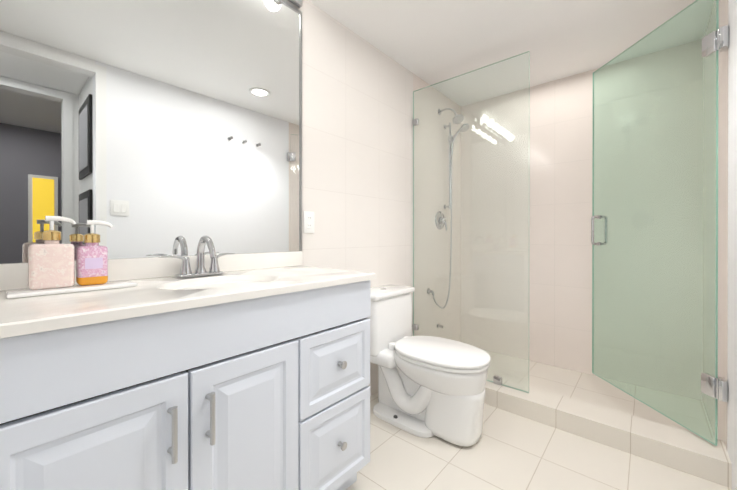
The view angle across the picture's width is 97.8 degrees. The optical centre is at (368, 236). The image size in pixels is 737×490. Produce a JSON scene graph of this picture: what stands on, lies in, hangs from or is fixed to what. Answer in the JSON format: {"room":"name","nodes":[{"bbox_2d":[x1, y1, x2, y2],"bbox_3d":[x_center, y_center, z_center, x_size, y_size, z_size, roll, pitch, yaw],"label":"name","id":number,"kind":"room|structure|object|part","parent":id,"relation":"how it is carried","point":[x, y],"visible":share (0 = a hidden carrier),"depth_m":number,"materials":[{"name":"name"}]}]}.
{"room":"bathroom","nodes":[
{"label":"bathroom","id":0,"kind":"room"},
{"bbox_2d":[4,0,460,396],"bbox_3d":[-0.310,-0.109,1.824,0.100,2.330,3.794,0,0,41],"label":"wall","id":1,"kind":"structure","parent":0,"point":[357,145],"depth_m":2.16,"materials":[{"name":"tile"}]},
{"bbox_2d":[0,0,301,263],"bbox_3d":[-0.707,-0.552,1.279,0.010,1.252,1.085,0,0,41],"label":"mirror","id":2,"kind":"object","parent":1,"relation":"attached to","point":[151,128],"visible":1,"depth_m":1.18,"materials":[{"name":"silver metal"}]},
{"bbox_3d":[-0.707,-1.171,1.278,0.010,0.014,1.085,0,0,41],"label":"frame","id":3,"kind":"part","parent":2,"relation":"part of","materials":[{"name":"grey"}]},
{"bbox_3d":[-0.355,-0.550,1.684,0.010,1.246,0.012,0,0,41],"label":"frame","id":4,"kind":"part","parent":2,"relation":"part of","materials":[{"name":"grey metal"}]},
{"bbox_2d":[0,251,302,290],"bbox_3d":[-0.705,0.112,1.275,0.020,0.075,1.082,0,0,41],"label":"backsplash","id":5,"kind":"structure","parent":1,"relation":"attached to","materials":[{"name":"white stone"}]},
{"bbox_2d":[285,0,301,8],"bbox_3d":[-0.651,-1.219,1.240,0.143,0.080,1.030,0,0,41],"label":"sconce","id":6,"kind":"object","parent":1,"relation":"attached to","point":[297,4],"visible":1,"depth_m":1.64,"materials":[{"name":"silver metal"}]},
{"bbox_2d":[303,211,313,232],"bbox_3d":[-0.319,-0.079,1.730,0.008,0.116,0.072,0,0,41],"label":"electrical outlet","id":7,"kind":"object","parent":1,"relation":"attached to","point":[308,221],"visible":1,"depth_m":1.72,"materials":[{"name":"white plastic"}]},
{"bbox_2d":[427,108,468,327],"bbox_3d":[0.681,-0.166,2.716,0.228,1.916,0.349,0,0,41],"label":"shower","id":8,"kind":"object","parent":1,"relation":"attached to","point":[451,138],"depth_m":2.82,"materials":[{"name":"silver metal"}]},
{"bbox_3d":[0.683,-1.070,2.764,0.166,0.085,0.017,0,0,41],"label":"arm","id":9,"kind":"part","parent":8,"relation":"part of"},
{"bbox_2d":[308,0,713,105],"bbox_3d":[0.350,-1.312,1.248,1.850,0.080,3.794,0,0,41],"label":"ceiling","id":10,"kind":"structure","parent":0,"point":[430,42],"depth_m":2.01,"materials":[{"name":"white paint"}]},
{"bbox_2d":[346,349,731,489],"bbox_3d":[0.350,1.098,1.253,1.650,0.080,3.594,0,0,41],"label":"floor","id":11,"kind":"structure","parent":0,"point":[507,450],"depth_m":1.57,"materials":[{"name":"tile"}]},
{"bbox_2d":[0,236,375,489],"bbox_3d":[-0.507,0.526,1.104,0.544,1.062,1.082,0,0,41],"label":"bathroom vanity","id":12,"kind":"object","parent":11,"relation":"on","point":[200,370],"visible":1,"depth_m":0.84,"materials":[{"name":"white wood"}]},
{"bbox_3d":[-0.574,0.640,0.681,0.020,0.596,0.350,0,0,41],"label":"door","id":13,"kind":"part","parent":12,"relation":"part of","materials":[{"name":"white wood"}]},
{"bbox_3d":[-0.465,0.466,0.764,0.035,0.130,0.015,0,0,41],"label":"handle","id":14,"kind":"part","parent":12,"relation":"part of","materials":[{"name":"silver metal"}]},
{"bbox_2d":[0,266,375,338],"bbox_3d":[-0.517,0.209,1.103,0.530,0.118,1.068,0,0,41],"label":"countertop","id":15,"kind":"structure","parent":12,"relation":"on","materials":[{"name":"white stone"}]},
{"bbox_2d":[6,280,137,298],"bbox_3d":[-0.829,0.144,0.912,0.117,0.011,0.265,0,0,41],"label":"tray","id":16,"kind":"object","parent":15,"relation":"on","point":[19,293],"visible":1,"depth_m":0.87,"materials":[{"name":"white ceramic"}]},
{"bbox_2d":[28,243,74,289],"bbox_3d":[-0.861,0.079,0.874,0.050,0.120,0.088,0,0,41],"label":"bottle","id":17,"kind":"object","parent":16,"relation":"on","point":[50,266],"visible":1,"depth_m":0.85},
{"bbox_2d":[44,240,58,243],"bbox_3d":[-0.861,0.013,0.874,0.030,0.012,0.030,0,0,41],"label":"bottle neck","id":18,"kind":"object","parent":17,"relation":"attached to","point":[51,241],"visible":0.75,"depth_m":0.86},
{"bbox_2d":[42,230,60,239],"bbox_3d":[-0.861,-0.005,0.874,0.037,0.027,0.037,0,0,41],"label":"cap","id":19,"kind":"object","parent":18,"relation":"attached to","point":[51,234],"visible":1,"depth_m":0.86,"materials":[{"name":"gold metal"}]},
{"bbox_2d":[49,221,53,229],"bbox_3d":[-0.861,-0.030,0.874,0.009,0.026,0.009,0,0,41],"label":"stem","id":20,"kind":"object","parent":19,"relation":"attached to","point":[51,225],"visible":1,"depth_m":0.87,"materials":[{"name":"white plastic"}]},
{"bbox_2d":[45,216,75,224],"bbox_3d":[-0.849,-0.046,0.887,0.016,0.023,0.062,0,0,41],"label":"pump nozzle","id":21,"kind":"object","parent":20,"relation":"attached to","point":[55,218],"visible":1,"depth_m":0.88,"materials":[{"name":"white plastic"}]},
{"bbox_2d":[76,246,107,285],"bbox_3d":[-0.811,0.082,0.943,0.055,0.112,0.066,0,0,41],"label":"soap bottle","id":22,"kind":"object","parent":16,"relation":"on","point":[84,276],"visible":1,"depth_m":0.92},
{"bbox_2d":[85,243,98,245],"bbox_3d":[-0.811,0.021,0.943,0.030,0.012,0.030,0,0,41],"label":"bottle neck","id":23,"kind":"object","parent":22,"relation":"attached to","point":[91,244],"visible":0.73,"depth_m":0.93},
{"bbox_2d":[84,233,99,242],"bbox_3d":[-0.811,0.003,0.943,0.037,0.027,0.037,0,0,41],"label":"cap","id":24,"kind":"object","parent":23,"relation":"attached to","point":[91,237],"visible":1,"depth_m":0.93,"materials":[{"name":"gold metal"}]},
{"bbox_2d":[90,225,93,232],"bbox_3d":[-0.811,-0.023,0.943,0.009,0.026,0.009,0,0,41],"label":"stem","id":25,"kind":"object","parent":24,"relation":"attached to","point":[91,228],"visible":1,"depth_m":0.94,"materials":[{"name":"white plastic"}]},
{"bbox_2d":[86,220,112,227],"bbox_3d":[-0.799,-0.038,0.956,0.016,0.023,0.062,0,0,41],"label":"pump nozzle","id":26,"kind":"object","parent":25,"relation":"attached to","point":[93,222],"visible":1,"depth_m":0.95,"materials":[{"name":"white plastic"}]},
{"bbox_2d":[85,257,102,268],"bbox_3d":[-0.790,0.076,0.925,0.001,0.031,0.040,0,0,41],"label":"label","id":27,"kind":"object","parent":22,"relation":"attached to","point":[93,263],"visible":1,"depth_m":0.92,"materials":[{"name":"purple paper"}]},
{"bbox_2d":[159,236,234,277],"bbox_3d":[-0.609,0.072,1.200,0.147,0.154,0.275,0,0,41],"label":"faucet","id":28,"kind":"object","parent":15,"relation":"on","point":[214,271],"depth_m":1.21,"materials":[{"name":"silver metal"}]},
{"bbox_3d":[-0.407,0.466,0.831,0.035,0.130,0.015,0,0,41],"label":"handle","id":29,"kind":"part","parent":12,"relation":"part of","materials":[{"name":"silver metal"}]},
{"bbox_3d":[-0.346,0.639,0.943,0.020,0.596,0.332,0,0,41],"label":"door","id":30,"kind":"part","parent":12,"relation":"part of","materials":[{"name":"white wood"}]},
{"bbox_3d":[-0.116,0.477,1.208,0.020,0.273,0.358,0,0,41],"label":"drawer","id":31,"kind":"part","parent":12,"relation":"part of","materials":[{"name":"white wood"}]},
{"bbox_3d":[-0.116,0.779,1.208,0.020,0.315,0.358,0,0,41],"label":"drawer","id":32,"kind":"part","parent":12,"relation":"part of","materials":[{"name":"white wood"}]},
{"bbox_3d":[-0.097,0.773,1.192,0.030,0.030,0.030,0,0,41],"label":"knob","id":33,"kind":"part","parent":12,"relation":"part of","materials":[{"name":"silver metal"}]},
{"bbox_3d":[-0.097,0.473,1.192,0.030,0.030,0.030,0,0,41],"label":"knob","id":34,"kind":"part","parent":12,"relation":"part of","materials":[{"name":"silver metal"}]},
{"bbox_2d":[367,284,490,445],"bbox_3d":[0.307,0.692,1.863,0.778,0.726,0.416,0,0,41],"label":"toilet","id":35,"kind":"object","parent":11,"relation":"on","point":[429,386],"visible":0.96,"depth_m":1.75,"materials":[{"name":"white ceramic"}]},
{"bbox_3d":[0.091,0.530,2.050,0.204,0.332,0.396,0,0,41],"label":"tank","id":36,"kind":"part","parent":35,"relation":"part of","materials":[{"name":"white ceramic"}]},
{"bbox_3d":[0.096,0.349,2.046,0.219,0.034,0.416,0,0,41],"label":"tank lid","id":37,"kind":"part","parent":35,"relation":"part of","materials":[{"name":"white ceramic"}]},
{"bbox_3d":[0.382,0.748,1.799,0.551,0.167,0.370,0,0,41],"label":"bowl","id":38,"kind":"part","parent":35,"relation":"part of","materials":[{"name":"white ceramic"}]},
{"bbox_3d":[0.399,0.654,1.784,0.527,0.018,0.372,0,0,41],"label":"seat","id":39,"kind":"part","parent":35,"relation":"part of","materials":[{"name":"white ceramic"}]},
{"bbox_3d":[0.399,0.631,1.784,0.536,0.022,0.380,0,0,41],"label":"lid","id":40,"kind":"part","parent":35,"relation":"part of","materials":[{"name":"white ceramic"}]},
{"bbox_2d":[484,374,731,487],"bbox_3d":[0.971,1.004,1.968,1.650,0.103,0.200,0,0,41],"label":"curb","id":41,"kind":"object","parent":11,"relation":"on","point":[691,453],"visible":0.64,"depth_m":1.63,"materials":[{"name":"tile"}]},
{"bbox_2d":[413,51,529,392],"bbox_3d":[0.664,-0.090,2.231,0.834,2.082,0.026,0,0,41],"label":"glass","id":42,"kind":"object","parent":41,"relation":"on","point":[497,380],"visible":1,"depth_m":2.19,"materials":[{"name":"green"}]},
{"bbox_2d":[461,39,702,399],"bbox_3d":[1.561,-0.111,2.645,1.650,2.330,0.100,0,0,41],"label":"wall","id":43,"kind":"structure","parent":0,"point":[558,152],"depth_m":2.47,"materials":[{"name":"tile"}]},
{"bbox_2d":[702,0,736,489],"bbox_3d":[1.399,-0.107,1.124,0.100,2.330,2.610,0,0,41],"label":"wall","id":44,"kind":"structure","parent":0,"point":[722,219],"depth_m":1.51,"materials":[{"name":"paint"}]},
{"bbox_2d":[591,0,728,445],"bbox_3d":[1.562,-0.094,1.813,0.554,2.071,0.606,0,0,41],"label":"shower door","id":45,"kind":"structure","parent":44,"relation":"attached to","point":[714,385],"depth_m":1.67,"materials":[{"name":"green glass"}]},
{"bbox_3d":[1.553,-0.044,2.161,0.086,0.205,0.080,0,0,41],"label":"handle","id":46,"kind":"part","parent":45,"relation":"part of","materials":[{"name":"silver metal"}]},
{"bbox_3d":[1.581,0.680,1.437,0.028,0.090,0.060,0,0,41],"label":"plate","id":47,"kind":"part","parent":45,"relation":"part of","materials":[{"name":"silver metal"}]},
{"bbox_3d":[1.581,-0.883,1.433,0.028,0.090,0.060,0,0,41],"label":"plate","id":48,"kind":"part","parent":45,"relation":"part of","materials":[{"name":"silver metal"}]}
]}

